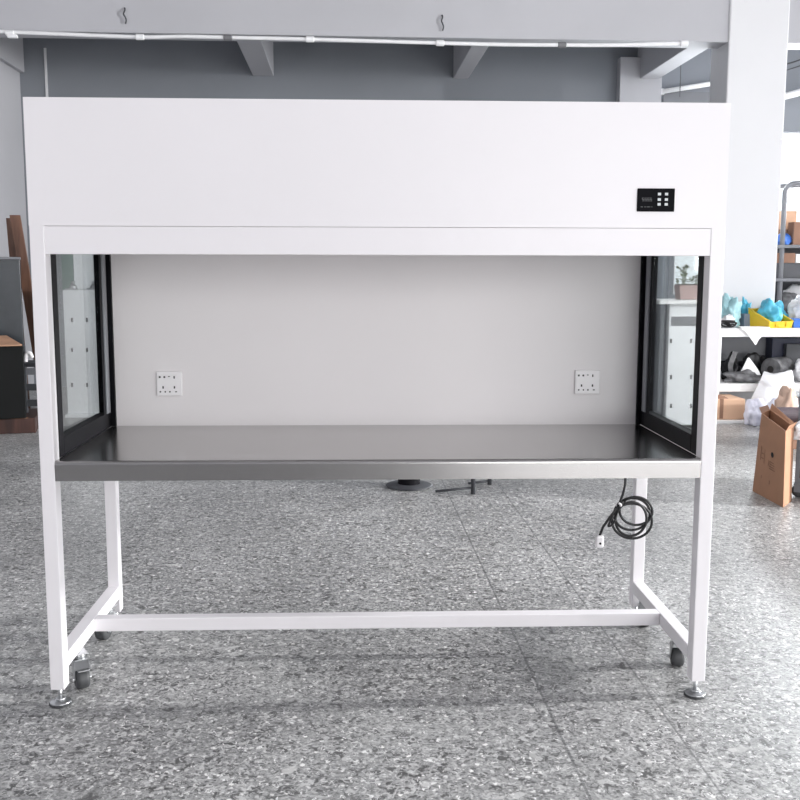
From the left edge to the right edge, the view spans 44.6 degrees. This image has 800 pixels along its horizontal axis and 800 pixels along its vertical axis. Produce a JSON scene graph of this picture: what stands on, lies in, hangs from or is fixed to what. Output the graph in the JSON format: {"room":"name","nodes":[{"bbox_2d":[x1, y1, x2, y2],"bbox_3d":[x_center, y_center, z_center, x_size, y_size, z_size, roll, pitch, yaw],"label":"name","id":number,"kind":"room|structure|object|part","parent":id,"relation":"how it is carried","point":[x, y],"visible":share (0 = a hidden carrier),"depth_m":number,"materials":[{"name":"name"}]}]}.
{"room":"workshop","nodes":[
{"label":"workshop","id":0,"kind":"room"},
{"bbox_2d":[0,61,33,383],"bbox_3d":[-3.443,-1.060,2.270,0.250,3.850,15.050,0,8,-3],"label":"wall","id":1,"kind":"structure","parent":0,"point":[12,178],"depth_m":9.31,"materials":[{"name":"white paint"}]},
{"bbox_2d":[0,38,23,72],"bbox_3d":[-3.666,-3.478,8.733,0.048,0.740,1.600,0,8,-3],"label":"beam","id":2,"kind":"structure","parent":1,"relation":"attached to","point":[11,50],"depth_m":9.25,"materials":[{"name":"white paint"}]},
{"bbox_2d":[0,387,799,799],"bbox_3d":[3.131,1.091,1.561,13.376,0.200,18.350,0,8,-3],"label":"floor","id":3,"kind":"structure","parent":0,"point":[551,712],"depth_m":3.05,"materials":[{"name":"stone"}]},
{"bbox_2d":[0,257,23,345],"bbox_3d":[-3.233,-0.484,7.736,0.468,1.286,0.410,-3,8,-20],"label":"partition panel","id":4,"kind":"object","parent":3,"relation":"on","point":[11,309],"visible":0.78,"depth_m":7.57,"materials":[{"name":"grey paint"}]},
{"bbox_2d":[0,335,25,418],"bbox_3d":[-3.009,-0.165,7.112,0.500,0.589,0.300,-3,8,-21],"label":"cabinet","id":5,"kind":"object","parent":3,"relation":"on","point":[12,379],"visible":1,"depth_m":7.06,"materials":[{"name":"black wood"}]},
{"bbox_3d":[-3.011,-0.427,7.077,0.495,0.059,0.300,-3,8,-21],"label":"lid","id":6,"kind":"part","parent":5,"relation":"part of","materials":[{"name":"brown wood"}]},
{"bbox_2d":[6,218,30,407],"bbox_3d":[-3.208,-0.713,8.195,0.060,1.618,0.266,-6,9,-37],"label":"leaning board","id":7,"kind":"object","parent":3,"relation":"on","point":[12,253],"visible":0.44,"depth_m":8.17,"materials":[{"name":"black wood"}]},
{"bbox_2d":[0,408,37,433],"bbox_3d":[-3.115,0.163,7.313,0.766,0.112,0.550,-2,8,-15],"label":"plinth","id":8,"kind":"object","parent":3,"relation":"on","point":[29,424],"visible":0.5,"depth_m":7.12,"materials":[{"name":"brown wood"}]},
{"bbox_2d":[9,215,35,367],"bbox_3d":[-3.078,-0.716,8.141,0.388,1.640,0.065,5,9,32],"label":"leaning board","id":9,"kind":"object","parent":3,"relation":"on","point":[16,223],"visible":0.51,"depth_m":8.12,"materials":[{"name":"brown wood"}]},
{"bbox_2d":[23,346,36,412],"bbox_3d":[-2.772,-0.101,7.380,0.158,0.620,0.080,0,8,-3],"label":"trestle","id":10,"kind":"object","parent":3,"relation":"on","point":[27,363],"visible":0.56,"depth_m":7.37,"materials":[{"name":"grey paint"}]},
{"bbox_3d":[-2.840,-0.102,7.386,0.024,0.620,0.024,0,7,-3],"label":"post","id":11,"kind":"part","parent":10,"relation":"part of","materials":[{"name":"grey metal"}]},
{"bbox_2d":[61,254,73,403],"bbox_3d":[-2.787,-0.755,8.216,0.095,1.700,0.012,0,8,-3],"label":"pane","id":12,"kind":"object","parent":3,"relation":"on","point":[66,259],"visible":0.14,"depth_m":8.17,"materials":[{"name":"clear glass"}]},
{"bbox_2d":[63,281,98,417],"bbox_3d":[-2.578,-0.426,8.017,0.287,1.098,0.390,0,8,-3],"label":"base cabinet","id":13,"kind":"object","parent":3,"relation":"on","point":[78,304],"visible":0.8,"depth_m":7.88,"materials":[{"name":"white metal"}]},
{"bbox_2d":[73,254,93,288],"bbox_3d":[-2.641,-0.718,8.238,0.191,1.620,0.030,0,8,-3],"label":"board","id":14,"kind":"object","parent":13,"relation":"on","point":[83,263],"visible":0.02,"depth_m":8.18,"materials":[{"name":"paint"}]},
{"bbox_2d":[23,97,730,707],"bbox_3d":[-0.056,-0.006,2.905,1.839,1.611,0.670,0,7,-2],"label":"bench","id":15,"kind":"object","parent":3,"relation":"on","point":[286,289],"visible":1,"depth_m":2.64,"materials":[{"name":"white metal"}]},
{"bbox_3d":[-0.930,0.167,2.589,0.038,1.247,0.045,0,7,-2],"label":"leg","id":16,"kind":"part","parent":15,"relation":"part of","materials":[{"name":"white metal"}]},
{"bbox_3d":[-0.942,0.677,2.964,0.038,0.040,0.566,0,7,-2],"label":"rail","id":17,"kind":"part","parent":15,"relation":"part of","materials":[{"name":"white metal"}]},
{"bbox_3d":[-0.952,0.088,3.192,0.038,1.247,0.040,0,7,-2],"label":"leg","id":18,"kind":"part","parent":15,"relation":"part of","materials":[{"name":"white metal"}]},
{"bbox_2d":[156,371,182,395],"bbox_3d":[-0.743,-0.052,3.143,0.082,0.079,0.010,0,7,-2],"label":"power socket","id":19,"kind":"object","parent":15,"relation":"attached to","point":[168,383],"depth_m":3.14,"materials":[{"name":"white plastic"}]},
{"bbox_3d":[-0.070,-0.220,3.156,1.706,0.617,0.012,0,7,-2],"label":"panel","id":20,"kind":"part","parent":15,"relation":"part of","materials":[{"name":"white metal"}]},
{"bbox_3d":[-0.048,-0.414,2.540,1.724,0.071,0.034,0,7,-2],"label":"rail","id":21,"kind":"part","parent":15,"relation":"part of","materials":[{"name":"white metal"}]},
{"bbox_2d":[55,424,700,480],"bbox_3d":[-0.060,0.147,2.897,1.722,0.053,0.601,0,7,-2],"label":"countertop","id":22,"kind":"structure","parent":15,"relation":"on","point":[530,451],"depth_m":2.68,"materials":[{"name":"silver metal"}]},
{"bbox_2d":[574,370,599,393],"bbox_3d":[0.613,-0.059,3.191,0.082,0.079,0.010,0,7,-2],"label":"power socket","id":23,"kind":"object","parent":15,"relation":"attached to","point":[585,381],"depth_m":3.19,"materials":[{"name":"white plastic"}]},
{"bbox_3d":[0.692,0.287,2.976,0.171,0.290,0.028,0,7,-2],"label":"power cord","id":24,"kind":"part","parent":15,"relation":"part of","materials":[{"name":"black rubber"}]},
{"bbox_3d":[0.809,0.084,3.255,0.038,1.247,0.040,0,7,-2],"label":"leg","id":25,"kind":"part","parent":15,"relation":"part of","materials":[{"name":"white metal"}]},
{"bbox_3d":[0.665,-0.520,2.533,0.098,0.059,0.006,0,7,-2],"label":"control panel","id":26,"kind":"part","parent":15,"relation":"part of","materials":[{"name":"black plastic"}]},
{"bbox_3d":[0.819,0.673,3.027,0.038,0.040,0.566,0,7,-2],"label":"rail","id":27,"kind":"part","parent":15,"relation":"part of","materials":[{"name":"white metal"}]},
{"bbox_3d":[0.831,0.163,2.652,0.038,1.247,0.045,0,7,-2],"label":"leg","id":28,"kind":"part","parent":15,"relation":"part of","materials":[{"name":"white metal"}]},
{"bbox_2d":[386,479,431,490],"bbox_3d":[0.051,0.145,5.365,0.320,0.670,0.320,0,8,-3],"label":"pedestal","id":29,"kind":"object","parent":3,"relation":"on","point":[400,484],"visible":0.3,"depth_m":5.34,"materials":[{"name":"grey metal"}]},
{"bbox_2d":[435,479,491,493],"bbox_3d":[0.415,0.230,5.299,0.462,0.520,0.340,0,8,-3],"label":"stool","id":30,"kind":"object","parent":3,"relation":"on","point":[473,482],"visible":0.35,"depth_m":5.21,"materials":[{"name":"black metal"}]},
{"bbox_3d":[0.391,0.255,5.185,0.023,0.500,0.024,0,7,-3],"label":"leg","id":31,"kind":"part","parent":30,"relation":"part of","materials":[{"name":"black metal"}]},
{"bbox_2d":[653,299,696,424],"bbox_3d":[2.154,-0.289,7.539,0.472,0.974,0.420,0,8,-3],"label":"base cabinet","id":32,"kind":"object","parent":3,"relation":"on","point":[675,330],"visible":0.67,"depth_m":7.40,"materials":[{"name":"white metal"}]},
{"bbox_3d":[1.986,-0.279,7.576,0.051,0.944,0.290,0,7,-3],"label":"panel","id":33,"kind":"part","parent":32,"relation":"part of","materials":[{"name":"grey paint"}]},
{"bbox_2d":[674,264,697,299],"bbox_3d":[2.237,-0.907,7.472,0.313,0.270,0.179,0,8,-3],"label":"planter","id":34,"kind":"object","parent":32,"relation":"on","point":[683,291],"visible":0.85,"depth_m":7.42,"materials":[{"name":"ceramic"}]},
{"bbox_2d":[716,420,743,423],"bbox_3d":[2.484,0.141,7.929,0.449,0.022,0.550,0,8,-3],"label":"board","id":35,"kind":"object","parent":3,"relation":"on","point":[718,421],"visible":0.24,"depth_m":7.66,"materials":[{"name":"white metal"}]},
{"bbox_2d":[717,394,744,419],"bbox_3d":[2.565,0.040,7.854,0.323,0.196,0.302,0,8,-3],"label":"carton","id":36,"kind":"object","parent":35,"relation":"on","point":[729,407],"visible":0.49,"depth_m":7.71,"materials":[{"name":"brown cardboard"}]},
{"bbox_2d":[743,398,766,425],"bbox_3d":[2.780,0.089,7.592,0.176,0.212,0.200,0,8,-3],"label":"plastic bag","id":37,"kind":"object","parent":3,"relation":"on","point":[752,413],"visible":0.76,"depth_m":7.54,"materials":[{"name":"white plastic"}]},
{"bbox_2d":[718,327,799,394],"bbox_3d":[3.292,-0.252,8.215,1.500,0.730,0.505,0,8,-3],"label":"work table","id":38,"kind":"object","parent":3,"relation":"on","point":[736,339],"depth_m":7.98,"materials":[{"name":"white laminate"}]},
{"bbox_3d":[2.587,-0.185,7.959,0.040,0.661,0.040,0,7,-3],"label":"leg","id":39,"kind":"part","parent":38,"relation":"part of","materials":[{"name":"white metal"}]},
{"bbox_2d":[721,320,736,327],"bbox_3d":[2.677,-0.620,7.926,0.142,0.062,0.072,0,8,-3],"label":"wire","id":40,"kind":"object","parent":38,"relation":"on","point":[725,322],"visible":0.99,"depth_m":7.93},
{"bbox_2d":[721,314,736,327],"bbox_3d":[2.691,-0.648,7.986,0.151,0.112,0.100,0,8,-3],"label":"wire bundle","id":41,"kind":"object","parent":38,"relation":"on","point":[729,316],"visible":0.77,"depth_m":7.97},
{"bbox_2d":[720,351,740,379],"bbox_3d":[2.790,-0.293,8.232,0.182,0.243,0.200,0,8,-3],"label":"plastic bag","id":42,"kind":"object","parent":38,"relation":"on","point":[724,364],"visible":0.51,"depth_m":8.19,"materials":[{"name":"black plastic"}]},
{"bbox_2d":[721,293,741,326],"bbox_3d":[2.761,-0.753,8.144,0.188,0.280,0.220,0,8,-3],"label":"plastic bag","id":43,"kind":"object","parent":38,"relation":"on","point":[730,305],"visible":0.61,"depth_m":8.10,"materials":[{"name":"teal plastic"}]},
{"bbox_3d":[2.776,-0.304,8.129,0.103,0.208,0.031,-6,10,-39],"label":"grey strip","id":44,"kind":"part","parent":38,"relation":"part of","materials":[{"name":"grey"}]},
{"bbox_2d":[723,369,761,382],"bbox_3d":[2.842,-0.202,8.053,0.380,0.110,0.160,0,8,-3],"label":"plastic bag","id":45,"kind":"object","parent":38,"relation":"on","point":[745,376],"visible":0.98,"depth_m":8.01,"materials":[{"name":"grey plastic"}]},
{"bbox_2d":[741,358,760,374],"bbox_3d":[2.915,-0.281,8.120,0.188,0.145,0.043,0,8,-3],"label":"paper sheet","id":46,"kind":"object","parent":45,"relation":"on","point":[749,364],"visible":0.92,"depth_m":8.12,"materials":[{"name":"white paper"}]},
{"bbox_2d":[739,314,749,325],"bbox_3d":[2.925,-0.671,8.189,0.111,0.106,0.100,0,8,-3],"label":"carton","id":47,"kind":"object","parent":38,"relation":"on","point":[744,320],"visible":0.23,"depth_m":8.14,"materials":[{"name":"grey cardboard"}]},
{"bbox_2d":[741,296,751,313],"bbox_3d":[2.930,-0.753,8.252,0.130,0.253,0.136,-6,10,-40],"label":"plastic bag","id":48,"kind":"object","parent":38,"relation":"on","point":[745,305],"visible":0.41,"depth_m":8.22,"materials":[{"name":"blue plastic"}]},
{"bbox_2d":[738,352,760,371],"bbox_3d":[2.986,-0.295,8.304,0.201,0.229,0.150,0,8,-3],"label":"plastic bag","id":49,"kind":"object","parent":38,"relation":"on","point":[755,357],"visible":0.38,"depth_m":8.27,"materials":[{"name":"black plastic"}]},
{"bbox_2d":[737,326,769,344],"bbox_3d":[2.876,-0.533,7.995,0.256,0.147,0.234,0,8,-3],"label":"paper sheet","id":50,"kind":"object","parent":38,"relation":"on","point":[755,333],"visible":1,"depth_m":7.88,"materials":[{"name":"white paper"}]},
{"bbox_2d":[718,377,799,391],"bbox_3d":[3.292,-0.135,8.227,1.480,0.066,0.490,0,7,-3],"label":"shelf","id":51,"kind":"object","parent":38,"relation":"attached to","point":[722,386],"depth_m":7.96,"materials":[{"name":"white metal"}]},
{"bbox_2d":[760,355,766,375],"bbox_3d":[3.133,-0.288,8.379,0.150,0.198,0.100,0,8,-3],"label":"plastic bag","id":52,"kind":"object","parent":38,"relation":"on","point":[762,358],"visible":0.08,"depth_m":8.36,"materials":[{"name":"black plastic"}]},
{"bbox_2d":[748,308,793,327],"bbox_3d":[3.069,-0.681,8.066,0.254,0.159,0.269,-2,8,-19],"label":"storage bin","id":53,"kind":"object","parent":38,"relation":"on","point":[756,319],"visible":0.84,"depth_m":8.01,"materials":[{"name":"yellow plastic"}]},
{"bbox_3d":[2.961,-0.674,8.030,0.017,0.152,0.262,-2,8,-19],"label":"panel","id":54,"kind":"part","parent":53,"relation":"part of","materials":[{"name":"yellow plastic"}]},
{"bbox_2d":[757,298,782,321],"bbox_3d":[3.071,-0.730,8.078,0.186,0.236,0.218,-7,10,-42],"label":"plastic bag","id":55,"kind":"object","parent":53,"relation":"in","point":[768,309],"visible":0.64,"depth_m":8.01,"materials":[{"name":"blue plastic"}]},
{"bbox_3d":[3.109,-0.614,7.960,0.230,0.053,0.018,-2,8,-19],"label":"panel","id":56,"kind":"part","parent":53,"relation":"part of","materials":[{"name":"yellow plastic"}]},
{"bbox_2d":[776,300,788,316],"bbox_3d":[3.204,-0.745,8.328,0.271,0.218,0.120,0,8,-3],"label":"plastic bag","id":57,"kind":"object","parent":53,"relation":"in","point":[779,303],"visible":0.18,"depth_m":8.31,"materials":[{"name":"blue plastic"}]},
{"bbox_2d":[751,370,793,402],"bbox_3d":[3.075,-0.089,7.956,0.272,0.319,0.510,6,9,37],"label":"sheet","id":58,"kind":"object","parent":38,"relation":"on","point":[769,385],"visible":0.62,"depth_m":7.84,"materials":[{"name":"white paper"}]},
{"bbox_2d":[761,357,794,373],"bbox_3d":[3.172,-0.262,8.189,0.203,0.196,0.196,-5,9,-35],"label":"roll","id":59,"kind":"object","parent":38,"relation":"on","point":[773,365],"visible":0.65,"depth_m":8.12,"materials":[{"name":"grey plastic"}]},
{"bbox_2d":[765,337,799,357],"bbox_3d":[3.304,-0.365,8.393,0.281,0.348,0.160,0,8,-3],"label":"crate","id":60,"kind":"object","parent":38,"relation":"on","point":[774,346],"visible":0.34,"depth_m":8.30,"materials":[{"name":"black plastic"}]},
{"bbox_2d":[783,344,799,364],"bbox_3d":[3.376,-0.328,8.291,0.219,0.301,0.060,0,8,-3],"label":"crate","id":61,"kind":"object","parent":38,"relation":"on","point":[792,351],"visible":0.46,"depth_m":8.25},
{"bbox_2d":[787,295,799,317],"bbox_3d":[3.406,-0.761,8.279,0.217,0.262,0.202,5,9,33],"label":"plastic bag","id":62,"kind":"object","parent":38,"relation":"on","point":[793,307],"visible":0.61,"depth_m":8.24,"materials":[{"name":"white plastic"}]},
{"bbox_2d":[790,318,799,327],"bbox_3d":[3.336,-0.640,8.084,0.231,0.074,0.164,0,8,-3],"label":"tub","id":63,"kind":"object","parent":38,"relation":"on","point":[796,324],"visible":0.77,"depth_m":8.01,"materials":[{"name":"plastic"}]},
{"bbox_2d":[793,358,799,381],"bbox_3d":[3.368,-0.252,8.117,0.197,0.196,0.200,0,8,-3],"label":"plastic bag","id":64,"kind":"object","parent":38,"relation":"on","point":[796,372],"visible":0.89,"depth_m":8.08,"materials":[{"name":"white plastic"}]},
{"bbox_2d":[765,397,776,407],"bbox_3d":[2.835,0.101,7.367,0.171,0.249,0.220,0,8,-3],"label":"plastic bag","id":65,"kind":"object","parent":3,"relation":"on","point":[773,398],"visible":0.09,"depth_m":7.33,"materials":[{"name":"white plastic"}]},
{"bbox_2d":[753,404,796,506],"bbox_3d":[1.983,0.283,5.158,0.144,0.459,0.592,1,8,4],"label":"carton","id":66,"kind":"object","parent":3,"relation":"on","point":[774,458],"visible":1,"depth_m":5.07,"materials":[{"name":"brown cardboard"}]},
{"bbox_2d":[774,385,797,406],"bbox_3d":[2.724,0.093,6.844,0.192,0.400,0.140,0,8,-3],"label":"kraft paper","id":67,"kind":"object","parent":3,"relation":"on","point":[786,397],"visible":0.25,"depth_m":6.81,"materials":[{"name":"brown paper"}]},
{"bbox_2d":[774,181,799,313],"bbox_3d":[3.898,-1.034,9.138,0.971,2.041,0.420,0,8,-3],"label":"storage rack","id":68,"kind":"object","parent":3,"relation":"on","point":[781,284],"visible":0.36,"depth_m":8.89,"materials":[{"name":"silver metal"}]},
{"bbox_2d":[777,233,791,244],"bbox_3d":[3.516,-1.476,8.940,0.139,0.107,0.131,-3,8,-22],"label":"plastic bag","id":69,"kind":"object","parent":68,"relation":"on","point":[788,239],"visible":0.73,"depth_m":8.90,"materials":[{"name":"blue plastic"}]},
{"bbox_2d":[775,292,797,312],"bbox_3d":[3.598,-0.904,9.026,0.262,0.194,0.139,-2,8,-16],"label":"plastic bag","id":70,"kind":"object","parent":68,"relation":"on","point":[787,297],"visible":0.36,"depth_m":8.98,"materials":[{"name":"grey plastic"}]},
{"bbox_3d":[3.877,-1.143,9.325,0.950,0.592,0.010,0,7,-3],"label":"panel","id":71,"kind":"part","parent":68,"relation":"part of","materials":[{"name":"grey metal"}]},
{"bbox_2d":[776,263,799,277],"bbox_3d":[3.572,-1.200,9.042,0.272,0.139,0.250,0,8,-3],"label":"carton","id":72,"kind":"object","parent":68,"relation":"on","point":[790,270],"visible":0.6,"depth_m":8.92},
{"bbox_2d":[777,253,794,262],"bbox_3d":[3.519,-1.312,9.010,0.173,0.090,0.220,0,8,-3],"label":"carton","id":73,"kind":"object","parent":72,"relation":"on","point":[788,257],"visible":0.5,"depth_m":8.90,"materials":[{"name":"brown cardboard"}]},
{"bbox_2d":[795,254,799,262],"bbox_3d":[3.695,-1.310,9.030,0.150,0.082,0.200,0,8,-3],"label":"carton","id":74,"kind":"object","parent":72,"relation":"on","point":[797,256],"visible":0.41,"depth_m":8.93,"materials":[{"name":"white cardboard"}]},
{"bbox_2d":[776,278,799,281],"bbox_3d":[3.888,-1.126,9.126,0.950,0.030,0.420,0,7,-3],"label":"shelf","id":75,"kind":"object","parent":68,"relation":"attached to","point":[777,279],"depth_m":8.90,"materials":[{"name":"grey metal"}]},
{"bbox_2d":[777,245,799,248],"bbox_3d":[3.889,-1.425,9.086,0.950,0.030,0.420,0,7,-3],"label":"shelf","id":76,"kind":"object","parent":68,"relation":"attached to","point":[778,246],"depth_m":8.86,"materials":[{"name":"silver metal"}]},
{"bbox_2d":[783,284,799,294],"bbox_3d":[3.741,-0.962,9.200,0.298,0.266,0.140,0,8,-3],"label":"plastic bag","id":77,"kind":"object","parent":68,"relation":"on","point":[794,288],"visible":0.21,"depth_m":9.14,"materials":[{"name":"white plastic"}]},
{"bbox_2d":[788,222,799,244],"bbox_3d":[3.661,-1.525,8.934,0.163,0.206,0.130,0,8,-3],"label":"carton","id":78,"kind":"object","parent":68,"relation":"on","point":[793,227],"visible":0.8,"depth_m":8.87,"materials":[{"name":"brown cardboard"}]},
{"bbox_3d":[3.638,-1.519,9.120,0.341,0.145,0.200,0,8,-3],"label":"carton","id":79,"kind":"object","parent":68,"relation":"on","visible":0},
{"bbox_2d":[778,211,796,228],"bbox_3d":[3.588,-1.675,9.102,0.166,0.170,0.150,0,8,-3],"label":"carton","id":80,"kind":"object","parent":79,"relation":"on","point":[791,216],"visible":0.49,"depth_m":9.03,"materials":[{"name":"brown cardboard"}]},
{"bbox_2d":[777,407,798,448],"bbox_3d":[2.763,0.182,6.656,0.425,0.273,0.220,0,8,-3],"label":"roll","id":81,"kind":"object","parent":3,"relation":"on","point":[790,412],"visible":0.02,"depth_m":6.58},
{"bbox_2d":[792,393,799,496],"bbox_3d":[2.467,0.163,5.165,0.672,0.697,0.440,4,8,25],"label":"trolley","id":82,"kind":"object","parent":3,"relation":"on","point":[796,488],"visible":0.92,"depth_m":5.14,"materials":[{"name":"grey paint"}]},
{"bbox_2d":[794,421,799,439],"bbox_3d":[2.074,0.145,5.052,0.140,0.120,0.090,0,8,-3],"label":"plastic bag","id":83,"kind":"object","parent":82,"relation":"hanging from","point":[797,426],"visible":0.62,"depth_m":5.03,"materials":[{"name":"white plastic"}]},
{"bbox_3d":[2.100,0.133,5.114,0.022,0.624,0.022,4,8,25],"label":"post","id":84,"kind":"part","parent":82,"relation":"part of","materials":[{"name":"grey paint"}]},
{"bbox_2d":[20,38,799,386],"bbox_3d":[2.633,-2.088,10.196,13.276,3.850,0.270,0,8,-3],"label":"wall","id":85,"kind":"structure","parent":0,"point":[97,68],"depth_m":9.75,"materials":[{"name":"paint"}]},
{"bbox_2d":[44,48,47,96],"bbox_3d":[-3.484,-1.792,9.770,0.024,3.347,0.008,0,8,-3],"label":"trim","id":86,"kind":"structure","parent":85,"relation":"attached to","point":[45,54],"depth_m":9.58,"materials":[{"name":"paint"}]},
{"bbox_2d":[237,41,273,75],"bbox_3d":[-1.316,-3.490,8.864,0.207,0.740,1.600,0,8,-3],"label":"beam","id":87,"kind":"structure","parent":85,"relation":"attached to","point":[258,55],"depth_m":8.95,"materials":[{"name":"white paint"}]},
{"bbox_2d":[453,45,488,78],"bbox_3d":[0.658,-3.500,8.974,0.153,0.740,1.600,0,8,-3],"label":"beam","id":88,"kind":"structure","parent":85,"relation":"attached to","point":[465,58],"depth_m":9.15,"materials":[{"name":"white paint"}]},
{"bbox_2d":[661,82,709,95],"bbox_3d":[2.969,-3.183,9.912,0.636,0.161,0.084,0,8,-3],"label":"lamp","id":89,"kind":"object","parent":85,"relation":"attached to","point":[705,84],"visible":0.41,"depth_m":9.88,"materials":[{"name":"white plastic"}]},
{"bbox_2d":[673,133,799,293],"bbox_3d":[4.405,-1.955,10.288,3.094,1.671,0.060,0,8,-3],"label":"window","id":90,"kind":"structure","parent":85,"relation":"in","point":[790,136],"depth_m":10.14,"materials":[{"name":"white glass"}]},
{"bbox_2d":[785,89,799,99],"bbox_3d":[4.076,-3.142,9.901,0.614,0.246,0.070,0,8,-3],"label":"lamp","id":91,"kind":"object","parent":85,"relation":"attached to","point":[795,93],"visible":0.46,"depth_m":9.87,"materials":[{"name":"white"}]},
{"bbox_2d":[616,57,661,101],"bbox_3d":[2.417,-1.801,10.045,0.429,3.319,0.120,0,8,-3],"label":"column","id":92,"kind":"structure","parent":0,"point":[630,88],"depth_m":9.80,"materials":[{"name":"white paint"}]},
{"bbox_2d":[638,47,707,78],"bbox_3d":[2.548,-3.509,9.080,0.192,0.740,1.600,0,8,-3],"label":"beam","id":93,"kind":"structure","parent":92,"relation":"attached to","point":[656,63],"depth_m":9.25,"materials":[{"name":"white paint"}]},
{"bbox_2d":[709,0,789,402],"bbox_3d":[2.973,-1.859,8.462,0.509,3.850,0.400,0,8,-3],"label":"wall column","id":94,"kind":"structure","parent":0,"point":[748,72],"depth_m":8.23,"materials":[{"name":"paint"}]},
{"bbox_3d":[3.056,-3.120,2.518,13.376,0.200,15.350,0,8,-3],"label":"ceiling","id":95,"kind":"structure","parent":0,"visible":0},
{"bbox_2d":[0,0,799,49],"bbox_3d":[2.739,-3.376,8.181,12.776,0.770,0.235,0,8,-3],"label":"beam","id":96,"kind":"structure","parent":95,"relation":"attached to","point":[704,23],"depth_m":7.95,"materials":[{"name":"white paint"}]},
{"bbox_2d":[123,7,126,23],"bbox_3d":[-2.202,-3.080,7.807,0.026,0.130,0.032,2,8,14],"label":"wire hook","id":97,"kind":"object","parent":96,"relation":"attached to","point":[124,7],"visible":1,"depth_m":7.80,"materials":[{"name":"grey metal"}]},
{"bbox_2d":[0,30,688,47],"bbox_3d":[-0.517,-2.933,7.923,5.823,0.083,0.048,0,8,-3],"label":"conduit","id":98,"kind":"object","parent":96,"relation":"attached to","point":[11,34],"visible":1,"depth_m":7.91,"materials":[{"name":"white plastic"}]}
]}

